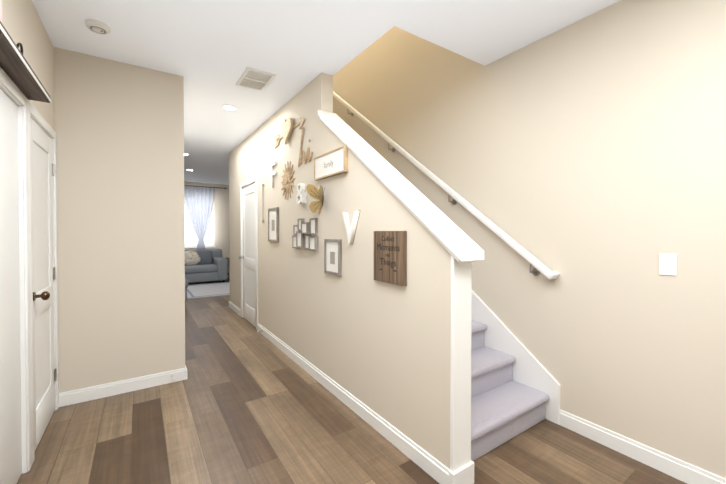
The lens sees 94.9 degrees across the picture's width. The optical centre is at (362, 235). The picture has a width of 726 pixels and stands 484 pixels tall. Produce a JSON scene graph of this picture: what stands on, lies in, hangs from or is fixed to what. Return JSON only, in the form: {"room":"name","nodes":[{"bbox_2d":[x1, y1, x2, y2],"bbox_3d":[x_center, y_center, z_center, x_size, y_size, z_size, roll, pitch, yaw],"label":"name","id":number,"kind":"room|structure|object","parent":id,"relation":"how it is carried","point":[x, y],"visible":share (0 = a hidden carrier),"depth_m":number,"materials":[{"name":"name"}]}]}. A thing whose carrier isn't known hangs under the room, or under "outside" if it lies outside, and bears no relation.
{"room":"entrance hallway","nodes":[
{"label":"entrance hallway","id":0,"kind":"room"},
{"bbox_2d":[1,0,53,129],"bbox_3d":[-1.141,-0.033,0.116,0.700,2.740,5.600,0,1,-34],"label":"wall","id":1,"kind":"structure","parent":0,"point":[22,23],"depth_m":2.06,"materials":[{"name":"beige paint"}]},
{"bbox_2d":[0,67,31,483],"bbox_3d":[-1.517,0.278,1.227,0.144,2.092,1.544,0,1,-34],"label":"closet door","id":2,"kind":"structure","parent":1,"relation":"in","point":[15,407],"depth_m":1.75,"materials":[{"name":"white wood"}]},
{"bbox_2d":[0,21,50,102],"bbox_3d":[-1.411,-0.793,1.237,0.104,0.040,1.680,0,1,-34],"label":"shelf ledge","id":3,"kind":"object","parent":1,"relation":"attached to","point":[15,66],"visible":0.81,"depth_m":1.57,"materials":[{"name":"brown"}]},
{"bbox_2d":[0,0,2,20],"bbox_3d":[-1.438,-0.909,1.278,0.080,0.190,0.080,0,1,-34],"label":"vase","id":4,"kind":"object","parent":3,"relation":"on","point":[1,14],"visible":0.89,"depth_m":1.29,"materials":[{"name":"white ceramic"}]},
{"bbox_2d":[16,43,22,53],"bbox_3d":[-1.640,-0.868,1.589,0.100,0.102,0.024,0,1,31],"label":"decor","id":5,"kind":"object","parent":3,"relation":"on","point":[21,46],"visible":0.33,"depth_m":1.56,"materials":[{"name":"black metal"}]},
{"bbox_2d":[28,100,58,463],"bbox_3d":[-2.143,0.266,2.205,0.192,2.092,0.776,0,1,-34],"label":"closet door","id":6,"kind":"structure","parent":1,"relation":"in","point":[42,156],"depth_m":2.23,"materials":[{"name":"white wood"}]},
{"bbox_2d":[53,47,168,392],"bbox_3d":[-2.074,-0.065,2.787,0.720,2.740,0.120,0,1,-34],"label":"wall","id":7,"kind":"structure","parent":0,"point":[119,128],"depth_m":2.72,"materials":[{"name":"beige paint"}]},
{"bbox_2d":[59,368,182,406],"bbox_3d":[-1.987,1.253,2.781,0.840,0.105,0.015,0,1,-34],"label":"baseboard","id":8,"kind":"structure","parent":7,"relation":"attached to","point":[133,384],"depth_m":2.75,"materials":[{"name":"white wood"}]},
{"bbox_2d":[165,72,184,370],"bbox_3d":[-2.470,-0.081,4.189,0.120,2.740,2.890,0,1,-34],"label":"wall","id":9,"kind":"structure","parent":0,"point":[174,84],"depth_m":2.98,"materials":[{"name":"beige paint"}]},
{"bbox_2d":[183,365,186,379],"bbox_3d":[-2.416,1.236,4.241,0.018,0.105,2.920,0,1,-34],"label":"baseboard","id":10,"kind":"structure","parent":9,"relation":"attached to","point":[184,369],"depth_m":3.02,"materials":[{"name":"white wood"}]},
{"bbox_2d":[184,181,228,272],"bbox_3d":[-4.989,-0.142,9.283,7.240,2.740,0.120,0,1,-34],"label":"wall","id":11,"kind":"structure","parent":0,"point":[221,217],"depth_m":9.75,"materials":[{"name":"beige paint"}]},
{"bbox_2d":[184,197,215,247],"bbox_3d":[-4.710,-0.386,9.440,0.980,1.435,0.135,0,1,-34],"label":"window","id":12,"kind":"structure","parent":11,"relation":"in","point":[209,245],"depth_m":9.67,"materials":[{"name":"white"}]},
{"bbox_2d":[184,198,211,244],"bbox_3d":[-4.709,-0.406,9.437,0.820,1.304,0.025,0,1,-34],"label":"window blinds","id":13,"kind":"object","parent":12,"relation":"attached to","point":[191,237],"visible":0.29,"depth_m":9.37,"materials":[{"name":"white"}]},
{"bbox_2d":[32,0,619,184],"bbox_3d":[-1.480,-1.480,4.023,7.000,0.060,12.740,0,1,-34],"label":"ceiling","id":14,"kind":"structure","parent":0,"point":[210,51],"depth_m":2.39,"materials":[{"name":"white paint"}]},
{"bbox_2d":[85,19,110,34],"bbox_3d":[-1.799,-1.409,2.264,0.136,0.038,0.136,0,1,-34],"label":"smoke detector","id":15,"kind":"object","parent":14,"relation":"attached to","point":[98,27],"visible":1,"depth_m":2.24,"materials":[{"name":"white plastic"}]},
{"bbox_2d":[222,105,236,110],"bbox_3d":[-1.499,-1.440,3.746,0.164,0.011,0.164,0,1,-34],"label":"recessed light","id":16,"kind":"object","parent":14,"relation":"in","point":[229,107],"visible":1,"depth_m":3.72,"materials":[{"name":"white plastic"}]},
{"bbox_2d":[236,67,275,90],"bbox_3d":[-0.989,-1.432,3.064,0.250,0.012,0.400,0,1,-34],"label":"ceiling vent","id":17,"kind":"object","parent":14,"relation":"in","point":[255,79],"visible":1,"depth_m":3.04,"materials":[{"name":"white plastic"}]},
{"bbox_2d":[229,72,450,468],"bbox_3d":[-0.922,-0.078,3.875,0.115,2.740,5.134,0,1,-34],"label":"wall","id":18,"kind":"structure","parent":0,"point":[362,335],"depth_m":2.55,"materials":[{"name":"beige paint"}]},
{"bbox_2d":[229,301,240,316],"bbox_3d":[-2.157,1.219,5.620,0.015,0.105,0.826,0,1,-34],"label":"baseboard","id":19,"kind":"structure","parent":18,"relation":"attached to","point":[231,305],"depth_m":5.56,"materials":[{"name":"white wood"}]},
{"bbox_2d":[239,176,257,329],"bbox_3d":[-1.653,0.234,4.908,0.192,2.092,0.894,0,1,-34],"label":"hall door","id":20,"kind":"structure","parent":18,"relation":"in","point":[248,257],"depth_m":4.91,"materials":[{"name":"white wood"}]},
{"bbox_2d":[262,184,263,222],"bbox_3d":[-1.285,-0.418,4.286,0.022,0.500,0.024,0,1,-34],"label":"art","id":21,"kind":"object","parent":18,"relation":"attached to","point":[262,200],"visible":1,"depth_m":4.28,"materials":[{"name":"silver metal"}]},
{"bbox_2d":[268,207,278,241],"bbox_3d":[-1.068,-0.134,3.965,0.022,0.400,0.330,0,1,-34],"label":"framed artwork","id":22,"kind":"object","parent":18,"relation":"attached to","point":[273,224],"visible":1,"depth_m":3.95,"materials":[{"name":"white paper"}]},
{"bbox_2d":[271,161,276,186],"bbox_3d":[-1.046,-0.726,3.925,0.024,0.286,0.153,0,1,-34],"label":"art","id":23,"kind":"object","parent":18,"relation":"attached to","point":[273,172],"visible":1,"depth_m":3.95,"materials":[{"name":"white paint"}]},
{"bbox_2d":[281,161,294,199],"bbox_3d":[-0.816,-0.594,3.581,0.024,0.420,0.420,0,1,-34],"label":"art","id":24,"kind":"object","parent":18,"relation":"attached to","point":[287,182],"visible":1,"depth_m":3.56,"materials":[{"name":"brown wood"}]},
{"bbox_2d":[274,117,305,147],"bbox_3d":[-0.811,-1.114,3.550,0.045,0.275,0.882,0,1,-34],"label":"wall art","id":25,"kind":"object","parent":18,"relation":"attached to","point":[287,127],"visible":1,"depth_m":3.50,"materials":[{"name":"brown wood"}]},
{"bbox_2d":[296,183,306,203],"bbox_3d":[-0.595,-0.414,3.239,0.040,0.203,0.178,0,1,-34],"label":"art","id":26,"kind":"object","parent":18,"relation":"attached to","point":[301,197],"visible":1,"depth_m":3.21,"materials":[{"name":"white paint"}]},
{"bbox_2d":[292,218,317,250],"bbox_3d":[-0.568,-0.020,3.200,0.044,0.300,0.540,0,1,-34],"label":"framed picture","id":27,"kind":"object","parent":18,"relation":"attached to","point":[302,228],"visible":1,"depth_m":3.15,"materials":[{"name":"white paper"}]},
{"bbox_2d":[298,127,312,166],"bbox_3d":[-0.554,-0.872,3.194,0.018,0.370,0.336,0,1,-34],"label":"wall art","id":28,"kind":"object","parent":18,"relation":"attached to","point":[301,153],"visible":0.98,"depth_m":3.23,"materials":[{"name":"brown wood"}]},
{"bbox_2d":[306,184,324,214],"bbox_3d":[-0.381,-0.313,2.839,0.113,0.272,0.249,0,1,-34],"label":"art","id":29,"kind":"object","parent":18,"relation":"attached to","point":[313,191],"visible":1,"depth_m":2.89,"materials":[{"name":"gold metal"}]},
{"bbox_2d":[314,145,347,180],"bbox_3d":[-0.275,-0.595,2.764,0.035,0.200,0.530,0,1,-34],"label":"sign","id":30,"kind":"object","parent":18,"relation":"attached to","point":[334,162],"visible":1,"depth_m":2.72,"materials":[{"name":"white wood"}]},
{"bbox_2d":[324,239,341,275],"bbox_3d":[-0.250,0.171,2.747,0.022,0.290,0.260,0,1,-34],"label":"framed artwork","id":31,"kind":"object","parent":18,"relation":"attached to","point":[332,256],"visible":1,"depth_m":2.73,"materials":[{"name":"white paper"}]},
{"bbox_2d":[342,210,359,244],"bbox_3d":[-0.092,-0.061,2.501,0.030,0.258,0.222,0,1,-34],"label":"art","id":32,"kind":"object","parent":18,"relation":"attached to","point":[350,231],"visible":1,"depth_m":2.48,"materials":[{"name":"white paint"}]},
{"bbox_2d":[257,323,449,483],"bbox_3d":[-0.482,1.249,3.117,0.015,0.105,3.400,0,1,-34],"label":"baseboard","id":33,"kind":"structure","parent":18,"relation":"attached to","point":[438,471],"depth_m":2.29,"materials":[{"name":"white wood"}]},
{"bbox_2d":[374,231,406,285],"bbox_3d":[0.166,0.133,2.123,0.023,0.330,0.310,0,1,-34],"label":"sign","id":34,"kind":"object","parent":18,"relation":"attached to","point":[390,257],"visible":1,"depth_m":2.09,"materials":[{"name":"brown wood"}]},
{"bbox_2d":[318,110,483,483],"bbox_3d":[0.117,0.106,2.324,0.181,2.408,1.570,0,1,-34],"label":"trim","id":35,"kind":"structure","parent":18,"relation":"attached to","point":[460,246],"depth_m":1.75,"materials":[{"name":"white wood"}]},
{"bbox_2d":[17,277,686,483],"bbox_3d":[-1.480,1.320,4.056,7.000,0.060,12.740,0,1,-34],"label":"floor","id":36,"kind":"structure","parent":0,"point":[244,402],"depth_m":2.15,"materials":[{"name":"brown wood"}]},
{"bbox_2d":[185,278,187,300],"bbox_3d":[-3.992,1.028,6.252,1.170,0.468,1.090,0,1,-34],"label":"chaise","id":37,"kind":"object","parent":36,"relation":"on","point":[186,283],"visible":0.04,"depth_m":6.12,"materials":[{"name":"grey fabric"}]},
{"bbox_2d":[185,249,227,282],"bbox_3d":[-5.147,0.803,8.386,3.137,0.848,0.946,0,1,-34],"label":"sofa","id":38,"kind":"object","parent":36,"relation":"on","point":[203,265],"visible":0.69,"depth_m":8.74,"materials":[{"name":"grey fabric"}]},
{"bbox_2d":[186,282,229,298],"bbox_3d":[-3.137,1.237,8.042,2.120,0.011,1.970,0,1,-34],"label":"rug","id":39,"kind":"object","parent":36,"relation":"on","point":[207,290],"visible":0.44,"depth_m":7.59,"materials":[{"name":"white fabric"}]},
{"bbox_2d":[471,320,548,460],"bbox_3d":[-0.329,-0.229,3.955,0.962,3.042,4.520,0,1,-34],"label":"stairs","id":40,"kind":"structure","parent":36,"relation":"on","point":[505,407],"depth_m":2.30,"materials":[{"name":"grey carpet"}]},
{"bbox_2d":[333,0,725,478],"bbox_3d":[0.923,-1.428,3.074,0.120,5.460,8.490,0,1,-34],"label":"wall","id":41,"kind":"structure","parent":0,"point":[585,158],"depth_m":2.12,"materials":[{"name":"beige paint"}]},
{"bbox_2d":[333,91,559,279],"bbox_3d":[0.267,-1.154,3.867,0.094,2.870,3.831,0,1,-34],"label":"handrail","id":42,"kind":"object","parent":41,"relation":"attached to","point":[538,265],"visible":0.88,"depth_m":2.90,"materials":[{"name":"white"}]},
{"bbox_2d":[471,290,559,424],"bbox_3d":[0.234,-0.365,3.994,0.018,3.311,4.075,0,1,-34],"label":"trim","id":43,"kind":"structure","parent":41,"relation":"attached to","point":[530,370],"depth_m":2.56,"materials":[{"name":"white wood"}]},
{"bbox_2d":[559,409,725,483],"bbox_3d":[2.265,1.274,0.980,0.015,0.105,3.225,0,1,-34],"label":"baseboard","id":44,"kind":"structure","parent":41,"relation":"attached to","point":[683,471],"depth_m":1.94,"materials":[{"name":"white wood"}]},
{"bbox_2d":[659,253,676,275],"bbox_3d":[1.681,0.156,1.840,0.014,0.120,0.075,0,1,-34],"label":"switch plate","id":45,"kind":"object","parent":41,"relation":"attached to","point":[667,264],"visible":1,"depth_m":1.84,"materials":[{"name":"white plastic"}]},
{"bbox_3d":[-4.779,-1.392,9.281,1.842,0.044,0.092,0,1,-34],"label":"curtain rod","id":46,"kind":"object","parent":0,"visible":0},
{"bbox_2d":[184,186,214,248],"bbox_3d":[-4.602,-0.463,9.384,0.800,1.820,0.040,0,1,-34],"label":"sheer curtain","id":47,"kind":"object","parent":46,"relation":"hanging from","point":[199,202],"visible":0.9,"depth_m":9.39,"materials":[{"name":"white fabric"}]}
]}

